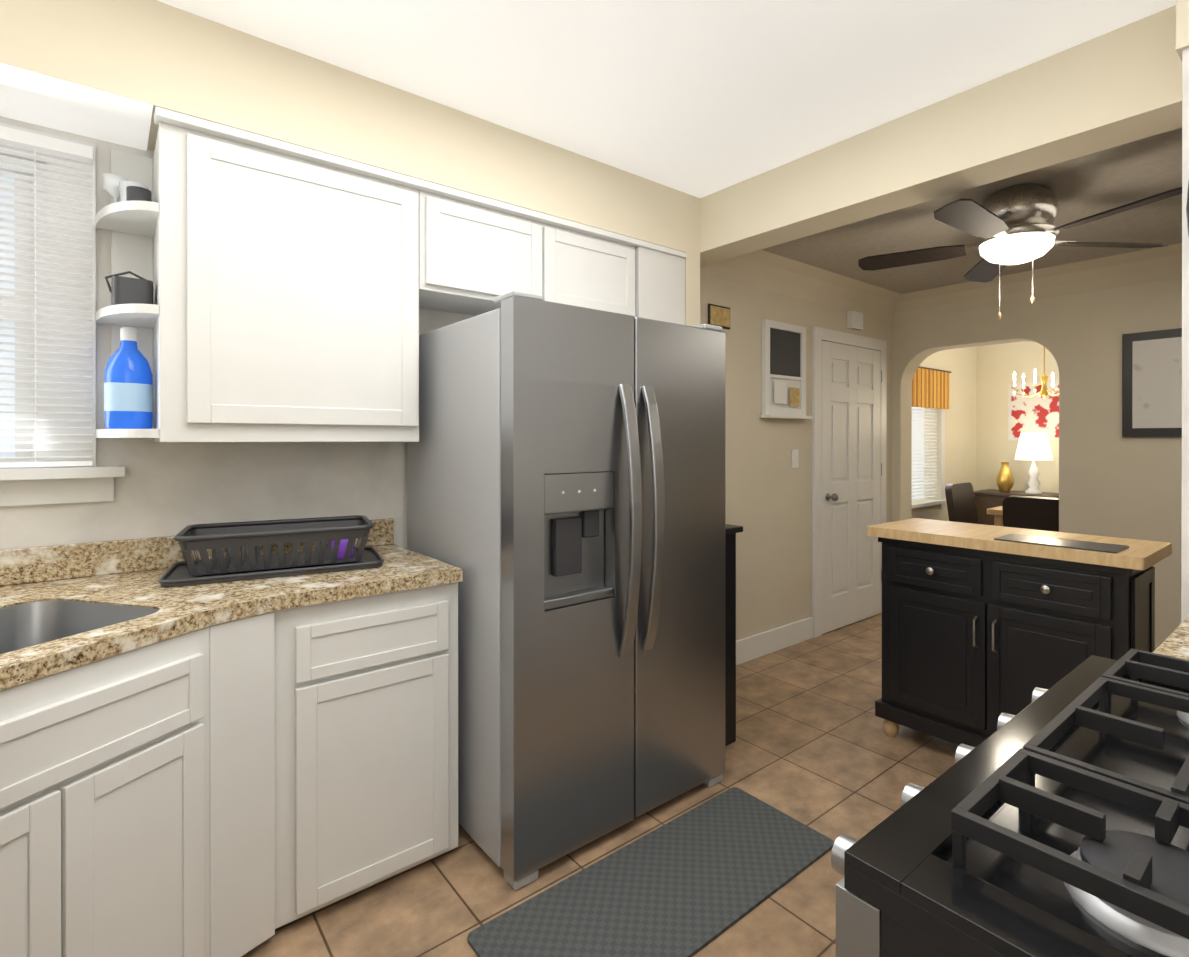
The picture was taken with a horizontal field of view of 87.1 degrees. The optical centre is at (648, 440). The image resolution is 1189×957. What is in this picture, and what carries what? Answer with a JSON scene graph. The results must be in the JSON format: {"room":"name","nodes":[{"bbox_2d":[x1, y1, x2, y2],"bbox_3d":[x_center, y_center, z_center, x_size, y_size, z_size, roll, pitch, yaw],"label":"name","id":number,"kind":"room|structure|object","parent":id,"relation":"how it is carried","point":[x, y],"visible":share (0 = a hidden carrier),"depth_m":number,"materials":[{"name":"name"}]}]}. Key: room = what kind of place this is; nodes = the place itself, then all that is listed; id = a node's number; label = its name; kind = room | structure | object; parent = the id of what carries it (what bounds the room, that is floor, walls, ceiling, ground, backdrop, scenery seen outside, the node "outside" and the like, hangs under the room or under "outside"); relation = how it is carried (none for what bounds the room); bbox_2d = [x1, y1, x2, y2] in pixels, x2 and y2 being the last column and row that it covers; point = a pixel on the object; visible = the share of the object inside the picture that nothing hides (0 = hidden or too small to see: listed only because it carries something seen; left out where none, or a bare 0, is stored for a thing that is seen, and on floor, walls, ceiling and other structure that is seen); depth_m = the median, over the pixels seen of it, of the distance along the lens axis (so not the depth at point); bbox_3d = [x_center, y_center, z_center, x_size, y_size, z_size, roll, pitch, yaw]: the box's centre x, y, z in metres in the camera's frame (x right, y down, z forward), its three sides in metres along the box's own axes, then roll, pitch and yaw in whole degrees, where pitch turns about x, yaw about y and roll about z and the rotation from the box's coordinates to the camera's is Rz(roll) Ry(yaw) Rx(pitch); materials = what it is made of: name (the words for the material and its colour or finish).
{"room":"kitchen","nodes":[
{"label":"kitchen","id":0,"kind":"room"},
{"bbox_2d":[0,116,474,549],"bbox_3d":[-1.276,0.053,2.324,3.135,2.520,0.160,0,0,-41],"label":"wall","id":1,"kind":"structure","parent":0,"point":[162,489],"depth_m":2.05,"materials":[{"name":"beige paint"}]},
{"bbox_2d":[0,122,124,505],"bbox_3d":[-1.966,-0.352,1.643,0.890,1.068,0.200,0,0,-41],"label":"kitchen window","id":2,"kind":"structure","parent":1,"relation":"in","point":[48,313],"depth_m":1.80,"materials":[{"name":"white plastic"}]},
{"bbox_2d":[148,107,427,441],"bbox_3d":[-1.180,-0.454,2.074,0.722,0.914,0.338,0,0,-41],"label":"upper cabinet","id":3,"kind":"object","parent":1,"relation":"attached to","point":[295,288],"depth_m":1.91,"materials":[{"name":"white wood"}]},
{"bbox_2d":[102,173,151,202],"bbox_3d":[-1.520,-0.722,1.813,0.108,0.120,0.198,0,0,-41],"label":"glassware","id":4,"kind":"object","parent":3,"relation":"on","point":[115,186],"visible":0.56,"depth_m":1.80,"materials":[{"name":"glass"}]},
{"bbox_2d":[104,327,152,428],"bbox_3d":[-1.510,-0.183,1.809,0.109,0.295,0.109,0,0,-41],"label":"soap bottle","id":5,"kind":"object","parent":3,"relation":"on","point":[128,389],"visible":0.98,"depth_m":1.77,"materials":[{"name":"blue plastic"}]},
{"bbox_2d":[105,271,152,304],"bbox_3d":[-1.509,-0.437,1.809,0.107,0.115,0.140,0,0,-41],"label":"box","id":6,"kind":"object","parent":3,"relation":"on","point":[125,290],"visible":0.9,"depth_m":1.76,"materials":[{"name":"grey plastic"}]},
{"bbox_2d":[428,182,559,315],"bbox_3d":[-0.699,-0.725,2.492,0.550,0.374,0.338,0,0,-41],"label":"upper cabinet","id":7,"kind":"object","parent":1,"relation":"attached to","point":[481,249],"depth_m":2.36,"materials":[{"name":"white wood"}]},
{"bbox_2d":[560,218,643,317],"bbox_3d":[-0.367,-0.725,2.781,0.551,0.374,0.338,0,0,-41],"label":"upper cabinet","id":8,"kind":"object","parent":1,"relation":"attached to","point":[600,269],"depth_m":2.70,"materials":[{"name":"white wood"}]},
{"bbox_2d":[0,0,685,251],"bbox_3d":[-1.055,-1.059,2.183,2.985,0.296,0.340,0,0,-41],"label":"soffit","id":9,"kind":"structure","parent":0,"point":[116,71],"depth_m":1.89,"materials":[{"name":"beige paint"}]},
{"bbox_2d":[241,614,957,956],"bbox_3d":[1.801,1.343,2.308,9.200,0.060,5.200,0,0,-41],"label":"floor","id":10,"kind":"structure","parent":0,"point":[814,746],"depth_m":2.19,"materials":[{"name":"tile"}]},
{"bbox_2d":[0,624,239,809],"bbox_3d":[-1.147,0.881,1.198,0.531,0.868,0.367,0,0,-41],"label":"base cabinet","id":11,"kind":"object","parent":10,"relation":"on","point":[174,699],"depth_m":1.29,"materials":[{"name":"white wood"}]},
{"bbox_2d":[0,518,462,690],"bbox_3d":[-1.085,0.449,1.748,1.035,0.290,0.956,0,0,-41],"label":"countertop","id":12,"kind":"structure","parent":11,"relation":"on","point":[66,607],"depth_m":1.66,"materials":[{"name":"stone"}]},
{"bbox_2d":[158,515,383,586],"bbox_3d":[-1.171,0.334,1.979,0.582,0.135,0.322,0,0,-30],"label":"dish rack","id":13,"kind":"object","parent":12,"relation":"on","point":[340,534],"visible":1,"depth_m":1.90,"materials":[{"name":"grey plastic"}]},
{"bbox_2d":[0,621,427,956],"bbox_3d":[-0.674,0.967,0.387,1.175,0.699,3.536,0,0,-41],"label":"base cabinet","id":14,"kind":"object","parent":10,"relation":"on","point":[238,787],"depth_m":1.50,"materials":[{"name":"white wood"}]},
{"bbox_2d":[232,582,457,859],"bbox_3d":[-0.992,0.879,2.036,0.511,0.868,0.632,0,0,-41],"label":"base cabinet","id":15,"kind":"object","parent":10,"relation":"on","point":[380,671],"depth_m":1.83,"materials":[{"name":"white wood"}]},
{"bbox_2d":[407,290,725,889],"bbox_3d":[-0.298,0.435,2.394,0.920,1.755,0.920,0,0,-41],"label":"fridge","id":16,"kind":"object","parent":10,"relation":"on","point":[566,488],"visible":0.98,"depth_m":2.02,"materials":[{"name":"grey metal"}]},
{"bbox_2d":[467,787,833,956],"bbox_3d":[0.063,1.308,1.833,1.075,0.010,0.435,0,0,-41],"label":"kitchen mat","id":17,"kind":"object","parent":10,"relation":"on","point":[692,882],"visible":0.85,"depth_m":1.81,"materials":[{"name":"grey rubber"}]},
{"bbox_2d":[644,241,686,324],"bbox_3d":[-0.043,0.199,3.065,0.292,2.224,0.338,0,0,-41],"label":"upper cabinet","id":18,"kind":"object","parent":10,"relation":"on","point":[664,267],"depth_m":2.94,"materials":[{"name":"white wood"}]},
{"bbox_2d":[725,524,742,745],"bbox_3d":[0.196,0.842,2.779,0.250,0.940,0.380,0,0,-41],"label":"cart","id":19,"kind":"object","parent":10,"relation":"on","point":[731,531],"visible":0.19,"depth_m":2.69,"materials":[{"name":"black"}]},
{"bbox_2d":[945,482,977,523],"bbox_3d":[2.999,0.846,5.559,0.460,0.920,0.511,0,0,-41],"label":"chair","id":20,"kind":"object","parent":10,"relation":"on","point":[960,501],"visible":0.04,"depth_m":5.64,"materials":[{"name":"black leather"}]},
{"bbox_2d":[987,506,1002,525],"bbox_3d":[3.431,0.927,5.080,1.200,0.760,0.840,0,0,-41],"label":"dining table","id":21,"kind":"object","parent":10,"relation":"on","point":[997,512],"visible":0.17,"depth_m":4.97,"materials":[{"name":"brown wood"}]},
{"bbox_2d":[831,648,1188,956],"bbox_3d":[0.692,0.827,0.623,0.820,0.978,0.737,0,0,-41],"label":"stove","id":22,"kind":"object","parent":10,"relation":"on","point":[1052,821],"visible":1,"depth_m":0.58,"materials":[{"name":"black metal"}]},
{"bbox_2d":[973,489,1058,525],"bbox_3d":[3.840,0.909,6.072,0.462,0.790,1.140,0,0,-41],"label":"buffet","id":23,"kind":"object","parent":10,"relation":"on","point":[986,499],"visible":0.15,"depth_m":6.24,"materials":[{"name":"brown wood"}]},
{"bbox_2d":[996,462,1013,491],"bbox_3d":[3.615,0.363,6.313,0.160,0.300,0.158,0,0,-41],"label":"vase","id":24,"kind":"object","parent":23,"relation":"on","point":[1005,480],"visible":1,"depth_m":6.27,"materials":[{"name":"gold metal"}]},
{"bbox_2d":[1015,433,1052,493],"bbox_3d":[3.784,0.218,6.119,0.320,0.590,0.320,0,0,-41],"label":"lamp","id":25,"kind":"object","parent":23,"relation":"on","point":[1033,447],"visible":1,"depth_m":6.04,"materials":[{"name":"white plastic"}]},
{"bbox_2d":[867,518,1171,746],"bbox_3d":[1.469,0.844,2.562,0.465,0.936,0.990,0,0,-41],"label":"kitchen island","id":26,"kind":"object","parent":10,"relation":"on","point":[984,627],"visible":0.79,"depth_m":2.43,"materials":[{"name":"black wood"}]},
{"bbox_2d":[1002,495,1058,531],"bbox_3d":[2.881,0.848,4.468,0.511,0.920,0.460,0,0,-41],"label":"chair","id":27,"kind":"object","parent":10,"relation":"on","point":[1032,512],"visible":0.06,"depth_m":4.34,"materials":[{"name":"black leather"}]},
{"bbox_2d":[157,0,1175,197],"bbox_3d":[0.198,-1.254,0.850,3.425,0.100,4.315,0,0,-41],"label":"ceiling","id":28,"kind":"structure","parent":0,"point":[699,98],"depth_m":1.96,"materials":[{"name":"white paint"}]},
{"bbox_2d":[700,273,891,640],"bbox_3d":[1.013,0.109,4.199,2.200,2.400,0.170,0,0,-41],"label":"wall","id":29,"kind":"structure","parent":0,"point":[768,498],"depth_m":3.84,"materials":[{"name":"beige paint"}]},
{"bbox_2d":[708,304,729,329],"bbox_3d":[0.405,-0.708,3.541,0.180,0.125,0.015,0,0,-41],"label":"sign","id":30,"kind":"object","parent":29,"relation":"attached to","point":[718,315],"visible":0.92,"depth_m":3.53,"materials":[{"name":"gold"}]},
{"bbox_2d":[736,617,812,664],"bbox_3d":[1.075,1.239,4.130,2.200,0.140,0.017,0,0,-41],"label":"baseboard","id":31,"kind":"structure","parent":29,"relation":"attached to","point":[749,648],"depth_m":3.86,"materials":[{"name":"white wood"}]},
{"bbox_2d":[761,319,812,418],"bbox_3d":[0.873,-0.441,3.909,0.440,0.600,0.075,0,0,-41],"label":"bulletin board","id":32,"kind":"object","parent":29,"relation":"attached to","point":[783,370],"visible":1,"depth_m":3.90,"materials":[{"name":"white"}]},
{"bbox_2d":[792,449,798,467],"bbox_3d":[0.949,0.114,4.017,0.070,0.120,0.014,0,0,-41],"label":"light switch","id":33,"kind":"object","parent":29,"relation":"attached to","point":[795,458],"visible":1,"depth_m":4.01,"materials":[{"name":"white plastic"}]},
{"bbox_2d":[700,250,903,319],"bbox_3d":[1.061,-1.011,4.020,2.040,0.160,0.160,0,0,-41],"label":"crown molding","id":34,"kind":"structure","parent":29,"relation":"attached to","point":[765,270],"depth_m":4.00,"materials":[{"name":"beige paint"}]},
{"bbox_2d":[812,326,886,637],"bbox_3d":[1.478,0.273,4.424,0.945,2.070,0.096,0,0,-41],"label":"hall door","id":35,"kind":"structure","parent":29,"relation":"in","point":[849,392],"depth_m":4.41,"materials":[{"name":"white wood"}]},
{"bbox_2d":[847,310,862,329],"bbox_3d":[1.479,-0.862,4.454,0.140,0.120,0.047,0,0,-41],"label":"door chime","id":36,"kind":"object","parent":29,"relation":"attached to","point":[854,320],"visible":1,"depth_m":4.42,"materials":[{"name":"white plastic"}]},
{"bbox_2d":[684,0,1188,622],"bbox_3d":[1.304,0.054,1.816,0.492,2.520,4.315,0,0,-41],"label":"wall","id":37,"kind":"structure","parent":0,"point":[692,202],"depth_m":1.49,"materials":[{"name":"beige paint"}]},
{"bbox_2d":[1186,183,1188,235],"bbox_3d":[1.487,-0.545,1.218,0.030,0.790,0.666,0,0,-41],"label":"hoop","id":38,"kind":"object","parent":37,"relation":"attached to","point":[1187,209],"visible":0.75,"depth_m":1.46,"materials":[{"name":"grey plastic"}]},
{"bbox_2d":[700,5,1181,266],"bbox_3d":[0.884,-1.073,2.526,0.190,0.270,2.060,0,0,-41],"label":"header beam","id":39,"kind":"structure","parent":0,"point":[1117,87],"depth_m":2.14,"materials":[{"name":"beige paint"}]},
{"bbox_2d":[912,346,976,520],"bbox_3d":[2.637,0.045,6.050,2.320,2.520,0.150,0,0,-41],"label":"wall","id":40,"kind":"structure","parent":0,"point":[960,364],"depth_m":6.40,"materials":[{"name":"beige paint"}]},
{"bbox_2d":[912,409,946,507],"bbox_3d":[2.624,-0.015,5.935,0.870,1.360,0.097,0,0,-41],"label":"dining room window","id":41,"kind":"structure","parent":40,"relation":"in","point":[941,501],"depth_m":6.08,"materials":[{"name":"white plastic"}]},
{"bbox_2d":[912,366,950,408],"bbox_3d":[2.654,-0.505,5.900,0.950,0.379,0.043,0,0,-41],"label":"valance","id":42,"kind":"object","parent":41,"relation":"attached to","point":[930,387],"visible":0.79,"depth_m":5.90,"materials":[{"name":"orange fabric"}]},
{"bbox_2d":[761,127,1181,293],"bbox_3d":[2.347,-1.198,2.665,2.200,0.220,4.230,0,0,-41],"label":"ceiling","id":43,"kind":"structure","parent":0,"point":[1081,187],"depth_m":3.15,"materials":[{"name":"beige paint"}]},
{"bbox_2d":[858,184,1181,319],"bbox_3d":[1.578,-0.810,2.710,1.248,0.555,1.296,0,0,-41],"label":"ceiling fan","id":44,"kind":"object","parent":43,"relation":"hanging from","point":[1010,225],"visible":1,"depth_m":2.63,"materials":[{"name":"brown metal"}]},
{"bbox_2d":[977,341,1058,492],"bbox_3d":[5.013,0.046,5.202,0.150,2.520,4.550,0,0,-41],"label":"wall","id":45,"kind":"structure","parent":0,"point":[998,365],"depth_m":6.55,"materials":[{"name":"beige paint"}]},
{"bbox_2d":[1008,381,1058,439],"bbox_3d":[3.932,-0.300,6.307,0.022,0.588,0.522,0,0,-41],"label":"framed picture","id":46,"kind":"object","parent":45,"relation":"attached to","point":[1036,414],"visible":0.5,"depth_m":6.33,"materials":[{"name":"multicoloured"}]},
{"bbox_2d":[892,278,1181,649],"bbox_3d":[3.139,0.010,3.570,0.180,2.600,4.550,0,0,-41],"label":"wall","id":47,"kind":"structure","parent":0,"point":[1113,482],"depth_m":3.87,"materials":[{"name":"beige paint"}]},
{"bbox_2d":[888,243,1181,320],"bbox_3d":[3.122,-1.009,3.328,0.160,0.160,3.910,0,0,-41],"label":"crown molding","id":48,"kind":"structure","parent":47,"relation":"attached to","point":[1163,263],"depth_m":3.97,"materials":[{"name":"beige paint"}]},
{"bbox_2d":[1122,328,1181,436],"bbox_3d":[3.037,-0.332,3.524,0.027,0.615,0.575,0,0,-41],"label":"framed picture","id":49,"kind":"object","parent":47,"relation":"attached to","point":[1151,383],"visible":0.77,"depth_m":3.62,"materials":[{"name":"black"}]},
{"bbox_2d":[1153,616,1188,659],"bbox_3d":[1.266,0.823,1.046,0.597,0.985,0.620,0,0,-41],"label":"countertop","id":50,"kind":"structure","parent":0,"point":[1175,643],"depth_m":1.24,"materials":[{"name":"beige stone"}]},
{"bbox_3d":[4.082,-1.287,4.388,2.320,0.150,4.550,0,0,-41],"label":"ceiling","id":51,"kind":"structure","parent":0,"visible":0},
{"bbox_2d":[1011,346,1058,397],"bbox_3d":[3.312,-0.784,5.212,0.490,0.860,0.431,0,0,-41],"label":"dining chandelier","id":52,"kind":"object","parent":51,"relation":"hanging from","point":[1044,391],"visible":0.79,"depth_m":5.21,"materials":[{"name":"gold metal"}]}
]}

